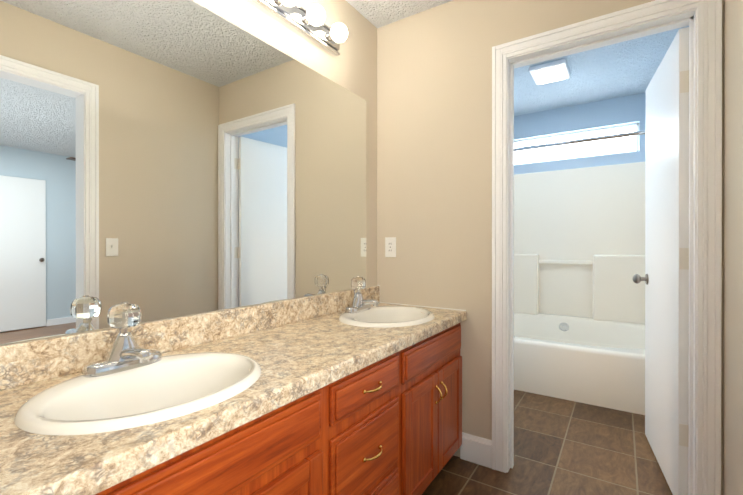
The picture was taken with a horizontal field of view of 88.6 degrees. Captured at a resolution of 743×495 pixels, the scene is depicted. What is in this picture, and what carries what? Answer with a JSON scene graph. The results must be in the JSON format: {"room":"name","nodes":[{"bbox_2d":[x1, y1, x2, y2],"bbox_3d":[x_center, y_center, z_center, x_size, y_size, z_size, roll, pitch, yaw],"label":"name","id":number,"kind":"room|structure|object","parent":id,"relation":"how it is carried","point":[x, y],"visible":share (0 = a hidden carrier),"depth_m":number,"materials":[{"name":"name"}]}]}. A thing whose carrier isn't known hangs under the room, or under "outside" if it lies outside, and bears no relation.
{"room":"bathroom","nodes":[
{"label":"bathroom","id":0,"kind":"room"},
{"bbox_2d":[0,0,376,345],"bbox_3d":[-0.054,-0.105,2.257,0.126,2.420,4.490,0,0,33],"label":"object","id":1,"kind":"object","parent":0,"point":[162,159],"depth_m":1.25,"materials":[{"name":"beige paint"}]},
{"bbox_2d":[252,0,347,55],"bbox_3d":[-0.494,-1.028,1.356,0.136,0.104,1.335,0,0,33],"label":"light","id":2,"kind":"object","parent":1,"relation":"attached to","point":[308,22],"visible":1,"depth_m":1.69,"materials":[{"name":"silver metal"}]},
{"bbox_2d":[346,0,686,115],"bbox_3d":[0.641,-1.339,1.798,1.790,0.050,4.490,0,0,33],"label":"ceiling","id":3,"kind":"structure","parent":0,"point":[624,68],"depth_m":2.80,"materials":[{"name":"white"}]},
{"bbox_2d":[529,59,569,84],"bbox_3d":[1.328,-1.295,2.836,0.240,0.042,0.300,0,0,33],"label":"light","id":4,"kind":"object","parent":3,"relation":"attached to","point":[558,70],"visible":1,"depth_m":2.78,"materials":[{"name":"white plastic"}]},
{"bbox_2d":[422,390,672,494],"bbox_3d":[0.641,1.131,1.803,1.790,0.050,4.490,0,0,33],"label":"floor","id":5,"kind":"structure","parent":0,"point":[564,447],"depth_m":1.99,"materials":[{"name":"tile"}]},
{"bbox_2d":[0,276,466,494],"bbox_3d":[-0.330,0.625,1.213,0.568,0.964,2.194,0,0,33],"label":"vanity unit","id":6,"kind":"object","parent":5,"relation":"on","point":[357,390],"visible":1,"depth_m":1.02,"materials":[{"name":"brown wood"}]},
{"bbox_2d":[514,162,644,414],"bbox_3d":[1.559,0.188,3.200,1.544,1.830,0.897,0,0,33],"label":"bathtub","id":7,"kind":"object","parent":5,"relation":"on","point":[579,293],"visible":0.42,"depth_m":3.35,"materials":[{"name":"white plastic"}]},
{"bbox_2d":[377,0,723,494],"bbox_3d":[0.713,-0.104,1.911,1.550,2.420,0.114,0,0,33],"label":"wall","id":8,"kind":"structure","parent":0,"point":[434,141],"depth_m":2.03,"materials":[{"name":"beige paint"}]},
{"bbox_2d":[0,285,465,390],"bbox_3d":[-0.337,0.281,1.217,0.549,0.105,2.194,0,0,33],"label":"backsplash","id":9,"kind":"structure","parent":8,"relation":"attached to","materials":[{"name":"stone"}]},
{"bbox_2d":[385,237,395,256],"bbox_3d":[0.111,-0.002,2.232,0.072,0.116,0.008,0,0,33],"label":"electrical outlet plate","id":10,"kind":"object","parent":8,"relation":"attached to","point":[390,246],"visible":1,"depth_m":2.23,"materials":[{"name":"white plastic"}]},
{"bbox_2d":[460,432,491,467],"bbox_3d":[0.298,1.040,0.802,1.030,0.138,2.199,0,0,33],"label":"baseboard","id":11,"kind":"structure","parent":8,"relation":"attached to","point":[475,449],"depth_m":1.95,"materials":[{"name":"white paint"}]},
{"bbox_2d":[492,0,721,494],"bbox_3d":[0.998,0.054,1.726,0.855,2.105,0.152,0,0,33],"label":"door frame","id":12,"kind":"structure","parent":8,"relation":"attached to","point":[702,19],"depth_m":1.53,"materials":[{"name":"white paint"}]},
{"bbox_2d":[514,92,645,174],"bbox_3d":[1.839,-0.108,3.627,1.550,2.420,0.120,0,0,33],"label":"wall","id":13,"kind":"structure","parent":0,"point":[619,115],"depth_m":3.52,"materials":[{"name":"blue paint"}]},
{"bbox_2d":[514,130,644,150],"bbox_3d":[1.329,-0.766,2.848,1.548,0.056,0.056,0,0,33],"label":"curtain rod","id":14,"kind":"object","parent":13,"relation":"attached to","point":[583,140],"visible":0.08,"depth_m":2.72,"materials":[{"name":"silver metal"}]},
{"bbox_2d":[686,0,742,494],"bbox_3d":[1.339,-0.103,1.343,0.120,2.420,4.490,0,0,33],"label":"wall","id":15,"kind":"structure","parent":0,"point":[733,287],"depth_m":1.31,"materials":[{"name":"beige paint"}]},
{"bbox_2d":[632,27,688,494],"bbox_3d":[1.462,0.087,1.905,0.176,2.014,0.709,0,0,26],"label":"door","id":16,"kind":"structure","parent":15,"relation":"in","point":[666,278],"depth_m":1.75,"materials":[{"name":"white paint"}]}
]}

